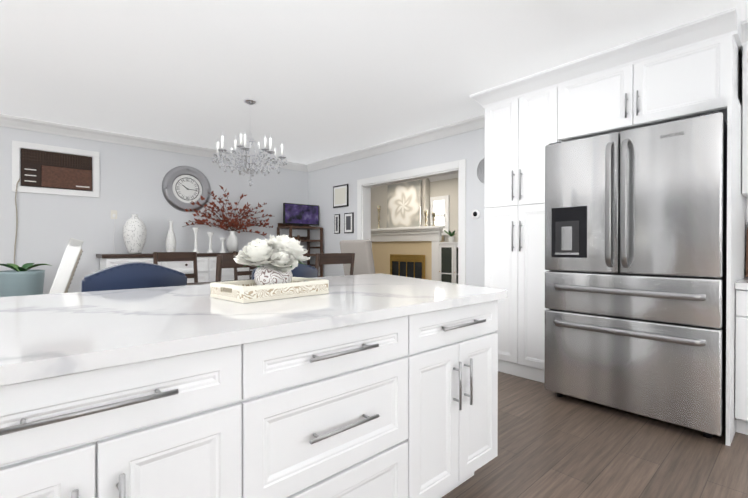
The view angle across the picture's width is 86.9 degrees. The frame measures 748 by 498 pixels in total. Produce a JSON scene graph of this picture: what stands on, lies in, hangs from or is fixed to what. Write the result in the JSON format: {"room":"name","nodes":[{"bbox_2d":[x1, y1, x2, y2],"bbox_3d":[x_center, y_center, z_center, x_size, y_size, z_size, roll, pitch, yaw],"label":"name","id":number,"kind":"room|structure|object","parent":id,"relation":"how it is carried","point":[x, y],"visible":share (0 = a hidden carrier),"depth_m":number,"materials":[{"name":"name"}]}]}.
{"room":"kitchen","nodes":[
{"label":"kitchen","id":0,"kind":"room"},
{"bbox_2d":[0,126,307,293],"bbox_3d":[-3.784,-0.168,4.562,7.310,2.540,0.150,0,0,-42],"label":"wall","id":1,"kind":"structure","parent":0,"point":[49,226],"depth_m":4.98,"materials":[{"name":"white paint"}]},
{"bbox_2d":[12,140,99,263],"bbox_3d":[-3.644,-0.150,4.558,0.790,2.064,0.040,0,0,-42],"label":"air conditioner","id":2,"kind":"object","parent":1,"relation":"in","point":[47,171],"visible":0.96,"depth_m":4.52,"materials":[{"name":"white plastic"}]},
{"bbox_2d":[111,210,116,250],"bbox_3d":[-3.251,-0.203,4.934,0.070,0.565,0.018,0,0,-42],"label":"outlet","id":3,"kind":"object","parent":1,"relation":"attached to","point":[114,214],"visible":0.96,"depth_m":4.93,"materials":[{"name":"white"}]},
{"bbox_2d":[0,114,307,171],"bbox_3d":[-3.761,-1.379,4.418,7.160,0.115,0.085,0,0,-42],"label":"crown molding","id":4,"kind":"structure","parent":1,"relation":"attached to","point":[10,121],"depth_m":4.88,"materials":[{"name":"white"}]},
{"bbox_2d":[162,166,210,211],"bbox_3d":[-2.598,-0.839,5.506,0.650,0.650,0.047,0,0,-42],"label":"wall clock","id":5,"kind":"object","parent":1,"relation":"attached to","point":[183,187],"visible":0.98,"depth_m":5.49,"materials":[{"name":"silver metal"}]},
{"bbox_2d":[0,0,747,163],"bbox_3d":[-0.622,-1.443,2.974,10.150,0.170,11.050,0,0,-42],"label":"ceiling","id":6,"kind":"structure","parent":0,"point":[317,80],"depth_m":2.96,"materials":[{"name":"white paint"}]},
{"bbox_2d":[212,99,287,185],"bbox_3d":[-1.199,-1.020,3.824,0.693,0.827,0.692,0,0,-42],"label":"chandelier","id":7,"kind":"object","parent":6,"relation":"hanging from","point":[251,164],"visible":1,"depth_m":3.77,"materials":[{"name":"silver metal"}]},
{"bbox_2d":[308,128,484,286],"bbox_3d":[1.809,-0.163,3.745,0.150,2.540,8.600,0,0,-42],"label":"wall","id":8,"kind":"structure","parent":0,"point":[469,146],"depth_m":5.17,"materials":[{"name":"white paint"}]},
{"bbox_2d":[334,214,339,233],"bbox_3d":[-0.581,-0.395,6.233,0.020,0.305,0.130,0,0,-42],"label":"picture frame","id":9,"kind":"object","parent":8,"relation":"attached to","point":[336,223],"visible":0.96,"depth_m":6.22,"materials":[{"name":"black"}]},
{"bbox_2d":[333,184,348,207],"bbox_3d":[-0.522,-0.825,6.166,0.020,0.345,0.375,0,0,-42],"label":"picture frame","id":10,"kind":"object","parent":8,"relation":"attached to","point":[340,195],"visible":0.94,"depth_m":6.13,"materials":[{"name":"black"}]},
{"bbox_2d":[344,212,353,232],"bbox_3d":[-0.384,-0.397,6.017,0.020,0.310,0.215,0,0,-42],"label":"picture frame","id":11,"kind":"object","parent":8,"relation":"attached to","point":[348,222],"visible":0.98,"depth_m":5.99,"materials":[{"name":"black"}]},
{"bbox_2d":[308,114,484,171],"bbox_3d":[0.111,-1.385,5.423,0.085,0.115,3.600,0,0,-42],"label":"crown molding","id":12,"kind":"structure","parent":8,"relation":"attached to","point":[440,132],"depth_m":5.08,"materials":[{"name":"white wood"}]},
{"bbox_2d":[357,159,465,284],"bbox_3d":[0.461,0.038,5.224,0.190,2.120,1.900,0,0,-42],"label":"trim","id":13,"kind":"structure","parent":8,"relation":"attached to","point":[365,185],"depth_m":4.96,"materials":[{"name":"white wood"}]},
{"bbox_2d":[471,209,480,218],"bbox_3d":[1.123,-0.387,4.364,0.026,0.110,0.110,0,0,-42],"label":"thermostat","id":14,"kind":"object","parent":8,"relation":"attached to","point":[475,213],"visible":1,"depth_m":4.35,"materials":[{"name":"white plastic"}]},
{"bbox_2d":[477,158,484,183],"bbox_3d":[1.236,-0.851,4.247,0.008,0.300,0.300,0,0,-42],"label":"wall ornament","id":15,"kind":"object","parent":8,"relation":"attached to","point":[481,171],"visible":0.31,"depth_m":4.31,"materials":[{"name":"silver metal"}]},
{"bbox_2d":[558,23,741,142],"bbox_3d":[2.030,-1.105,2.967,0.554,0.465,1.048,0,0,-42],"label":"upper cabinet","id":16,"kind":"object","parent":8,"relation":"attached to","point":[691,69],"depth_m":2.68,"materials":[{"name":"white wood"}]},
{"bbox_2d":[742,35,747,198],"bbox_3d":[2.634,-0.845,2.478,0.324,0.980,0.451,0,0,-42],"label":"upper cabinet","id":17,"kind":"object","parent":8,"relation":"attached to","point":[745,37],"depth_m":2.52,"materials":[{"name":"white wood"}]},
{"bbox_2d":[430,178,457,241],"bbox_3d":[1.713,-0.186,7.618,0.450,2.540,7.350,0,0,-42],"label":"wall","id":18,"kind":"structure","parent":0,"point":[449,187],"depth_m":7.55,"materials":[{"name":"grey paint"}]},
{"bbox_2d":[430,195,449,234],"bbox_3d":[1.282,-0.652,7.714,0.045,0.760,0.476,0,0,-42],"label":"living room window","id":19,"kind":"structure","parent":18,"relation":"in","point":[439,205],"depth_m":7.70,"materials":[{"name":"white glass"}]},
{"bbox_2d":[429,173,457,181],"bbox_3d":[1.571,-1.398,7.481,0.235,0.115,7.050,0,0,-42],"label":"crown molding","id":20,"kind":"structure","parent":18,"relation":"attached to","point":[443,177],"depth_m":7.62,"materials":[{"name":"white wood"}]},
{"bbox_2d":[442,371,747,497],"bbox_3d":[-0.622,1.162,2.990,10.150,0.100,11.050,0,0,-42],"label":"floor","id":21,"kind":"structure","parent":0,"point":[551,444],"depth_m":2.13,"materials":[{"name":"brown wood"}]},
{"bbox_2d":[49,238,83,293],"bbox_3d":[-2.296,0.517,2.981,0.521,1.193,0.520,0,0,-37],"label":"chair","id":22,"kind":"object","parent":21,"relation":"on","point":[63,279],"visible":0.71,"depth_m":2.77,"materials":[{"name":"white wood"}]},
{"bbox_2d":[81,262,186,291],"bbox_3d":[-1.364,0.599,2.309,0.540,1.039,0.490,0,0,-42],"label":"counter stool","id":23,"kind":"object","parent":21,"relation":"on","point":[132,275],"visible":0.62,"depth_m":2.32,"materials":[{"name":"blue fabric"}]},
{"bbox_2d":[96,253,249,282],"bbox_3d":[-2.562,0.578,5.245,1.810,1.040,0.466,0,0,-42],"label":"sideboard","id":24,"kind":"object","parent":21,"relation":"on","point":[206,265],"visible":0.23,"depth_m":5.15,"materials":[{"name":"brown wood"}]},
{"bbox_2d":[123,214,146,253],"bbox_3d":[-2.946,-0.184,4.860,0.256,0.485,0.256,0,0,-42],"label":"vase","id":25,"kind":"object","parent":24,"relation":"on","point":[134,232],"visible":1,"depth_m":4.78,"materials":[{"name":"ceramic"}]},
{"bbox_2d":[166,221,175,251],"bbox_3d":[-2.643,-0.155,5.137,0.124,0.425,0.124,0,0,-42],"label":"bottle vase","id":26,"kind":"object","parent":24,"relation":"on","point":[170,242],"visible":0.85,"depth_m":5.10,"materials":[{"name":"ceramic"}]},
{"bbox_2d":[192,228,199,252],"bbox_3d":[-2.366,-0.113,5.242,0.094,0.340,0.094,0,0,-42],"label":"candle holder","id":27,"kind":"object","parent":24,"relation":"on","point":[195,230],"visible":0.85,"depth_m":5.22,"materials":[{"name":"white ceramic"}]},
{"bbox_2d":[207,232,213,252],"bbox_3d":[-2.226,-0.084,5.370,0.094,0.280,0.094,0,0,-42],"label":"candle holder","id":28,"kind":"object","parent":24,"relation":"on","point":[210,235],"visible":1,"depth_m":5.35,"materials":[{"name":"white ceramic"}]},
{"bbox_2d":[219,238,225,252],"bbox_3d":[-2.100,-0.050,5.485,0.094,0.210,0.094,0,0,-42],"label":"candle holder","id":29,"kind":"object","parent":24,"relation":"on","point":[222,246],"visible":1,"depth_m":5.46,"materials":[{"name":"white ceramic"}]},
{"bbox_2d":[182,186,272,252],"bbox_3d":[-2.075,-0.429,5.781,1.346,0.965,0.234,0,0,-42],"label":"vase","id":30,"kind":"object","parent":24,"relation":"on","point":[232,243],"visible":1,"depth_m":5.71,"materials":[{"name":"white ceramic"}]},
{"bbox_2d":[153,252,197,282],"bbox_3d":[-2.016,0.569,4.151,0.442,1.074,0.501,0,0,-42],"label":"dining chair","id":31,"kind":"object","parent":21,"relation":"on","point":[171,256],"visible":0.21,"depth_m":4.33,"materials":[{"name":"brown wood"}]},
{"bbox_2d":[187,279,250,284],"bbox_3d":[-1.264,0.726,3.951,1.900,0.760,0.950,0,0,-42],"label":"dining table","id":32,"kind":"object","parent":21,"relation":"on","point":[198,283],"depth_m":3.96,"materials":[{"name":"brown wood"}]},
{"bbox_2d":[215,254,256,281],"bbox_3d":[-1.133,0.575,3.183,0.442,1.074,0.501,0,0,-42],"label":"dining chair","id":33,"kind":"object","parent":21,"relation":"on","point":[225,261],"visible":0.1,"depth_m":2.90,"materials":[{"name":"brown wood"}]},
{"bbox_2d":[233,251,251,279],"bbox_3d":[-1.381,0.565,4.730,0.442,1.074,0.501,0,0,-42],"label":"dining chair","id":34,"kind":"object","parent":21,"relation":"on","point":[238,273],"visible":0.08,"depth_m":4.75,"materials":[{"name":"brown wood"}]},
{"bbox_2d":[0,297,506,497],"bbox_3d":[-0.648,0.684,1.385,2.570,0.876,0.980,0,0,-42],"label":"kitchen island","id":35,"kind":"object","parent":21,"relation":"on","point":[379,385],"depth_m":1.12,"materials":[{"name":"white wood"}]},
{"bbox_2d":[0,273,506,380],"bbox_3d":[-0.630,0.222,1.654,3.044,0.036,1.334,0,0,-42],"label":"island countertop","id":36,"kind":"structure","parent":35,"relation":"on","point":[43,333],"depth_m":1.23,"materials":[{"name":"white stone"}]},
{"bbox_2d":[210,277,328,302],"bbox_3d":[-0.449,0.172,1.734,0.270,0.062,0.425,0,0,42],"label":"decorative tray","id":37,"kind":"object","parent":36,"relation":"on","point":[244,291],"visible":0.98,"depth_m":1.62,"materials":[{"name":"beige wood"}]},
{"bbox_2d":[233,234,309,284],"bbox_3d":[-0.449,0.060,1.748,0.346,0.259,0.308,0,0,-42],"label":"flower bowl","id":38,"kind":"object","parent":37,"relation":"on","point":[276,260],"visible":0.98,"depth_m":1.67,"materials":[{"name":"white plant"}]},
{"bbox_2d":[251,264,317,279],"bbox_3d":[-0.625,0.595,2.983,0.540,1.039,0.490,0,0,-42],"label":"counter stool","id":39,"kind":"object","parent":21,"relation":"on","point":[303,271],"visible":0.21,"depth_m":3.10,"materials":[{"name":"blue fabric"}]},
{"bbox_2d":[277,223,322,276],"bbox_3d":[-1.205,0.336,6.427,0.610,1.510,0.420,0,0,-42],"label":"shelf","id":40,"kind":"object","parent":21,"relation":"on","point":[290,227],"visible":0.38,"depth_m":6.46,"materials":[{"name":"brown wood"}]},
{"bbox_2d":[283,203,318,226],"bbox_3d":[-1.173,-0.541,6.369,0.645,0.360,0.140,0,0,-42],"label":"tv","id":41,"kind":"object","parent":40,"relation":"on","point":[298,214],"visible":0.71,"depth_m":6.32,"materials":[{"name":"black plastic"}]},
{"bbox_2d":[315,253,354,276],"bbox_3d":[-0.497,0.571,3.762,0.442,1.074,0.501,0,0,-42],"label":"dining chair","id":42,"kind":"object","parent":21,"relation":"on","point":[333,258],"visible":0.19,"depth_m":3.58,"materials":[{"name":"brown wood"}]},
{"bbox_2d":[340,240,374,274],"bbox_3d":[-0.261,0.495,4.757,0.521,1.214,0.520,0,0,-42],"label":"tufted chair","id":43,"kind":"object","parent":21,"relation":"on","point":[363,260],"visible":0.21,"depth_m":4.68,"materials":[{"name":"beige fabric"}]},
{"bbox_2d":[371,178,444,280],"bbox_3d":[0.608,-0.188,8.363,0.464,2.534,2.320,0,0,-42],"label":"fireplace","id":44,"kind":"object","parent":21,"relation":"on","point":[412,252],"visible":0.5,"depth_m":8.13,"materials":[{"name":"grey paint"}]},
{"bbox_2d":[377,206,380,228],"bbox_3d":[0.109,-0.700,8.689,0.080,0.500,0.080,0,0,-42],"label":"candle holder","id":45,"kind":"object","parent":44,"relation":"on","point":[378,208],"visible":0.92,"depth_m":8.67,"materials":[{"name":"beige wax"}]},
{"bbox_2d":[387,180,421,227],"bbox_3d":[0.612,-0.913,8.187,0.067,0.931,0.940,0,0,-42],"label":"painting","id":46,"kind":"object","parent":44,"relation":"on","point":[404,204],"visible":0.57,"depth_m":8.14},
{"bbox_2d":[424,211,427,225],"bbox_3d":[1.012,-0.594,7.700,0.080,0.300,0.080,0,0,-42],"label":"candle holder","id":47,"kind":"object","parent":44,"relation":"on","point":[425,214],"visible":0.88,"depth_m":7.68,"materials":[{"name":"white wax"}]},
{"bbox_2d":[432,212,435,225],"bbox_3d":[1.147,-0.573,7.553,0.080,0.260,0.080,0,0,-42],"label":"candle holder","id":48,"kind":"object","parent":44,"relation":"on","point":[433,214],"visible":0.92,"depth_m":7.53,"materials":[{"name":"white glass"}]},
{"bbox_2d":[438,242,457,283],"bbox_3d":[1.659,0.479,7.143,0.264,1.215,1.035,0,0,-42],"label":"cabinet","id":49,"kind":"object","parent":21,"relation":"on","point":[448,261],"visible":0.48,"depth_m":7.30,"materials":[{"name":"white wood"}]},
{"bbox_2d":[444,230,454,241],"bbox_3d":[1.397,-0.258,7.313,0.276,0.254,0.297,0,0,-42],"label":"potted plant","id":50,"kind":"object","parent":49,"relation":"on","point":[451,239],"visible":0.92,"depth_m":7.32,"materials":[{"name":"white ceramic"}]},
{"bbox_2d":[482,79,557,382],"bbox_3d":[1.452,-0.117,3.606,0.554,2.450,0.665,0,0,-42],"label":"tall cabinet","id":51,"kind":"object","parent":21,"relation":"on","point":[519,126],"depth_m":3.41,"materials":[{"name":"white wood"}]},
{"bbox_2d":[544,111,726,438],"bbox_3d":[1.888,0.164,2.833,0.886,1.896,1.000,0,0,-42],"label":"refrigerator","id":52,"kind":"object","parent":21,"relation":"on","point":[635,260],"visible":1,"depth_m":2.49,"materials":[{"name":"grey metal"}]},
{"bbox_2d":[735,291,747,434],"bbox_3d":[2.523,0.678,2.386,0.624,0.876,0.451,0,0,-42],"label":"base cabinet","id":53,"kind":"object","parent":21,"relation":"on","point":[741,351],"depth_m":2.32,"materials":[{"name":"white wood"}]},
{"bbox_2d":[735,277,747,290],"bbox_3d":[3.015,0.220,1.826,0.649,0.038,1.936,0,0,-42],"label":"countertop","id":54,"kind":"structure","parent":53,"relation":"on","point":[741,285],"depth_m":2.32,"materials":[{"name":"white stone"}]},
{"bbox_2d":[746,228,747,276],"bbox_3d":[2.659,-0.025,2.586,0.112,0.437,0.320,0,0,-42],"label":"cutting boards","id":55,"kind":"object","parent":54,"relation":"on","point":[747,253],"visible":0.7,"depth_m":2.70,"materials":[{"name":"brown wood"}]},
{"bbox_3d":[-3.629,0.816,4.064,0.340,0.581,0.345,0,0,-42],"label":"plant stand","id":56,"kind":"object","parent":21,"relation":"on","visible":0},
{"bbox_2d":[0,263,50,296],"bbox_3d":[-3.622,0.334,4.064,0.474,0.379,0.385,0,0,-42],"label":"plant pot","id":57,"kind":"object","parent":56,"relation":"on","point":[23,280],"visible":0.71,"depth_m":3.95,"materials":[{"name":"teal ceramic"}]}
]}

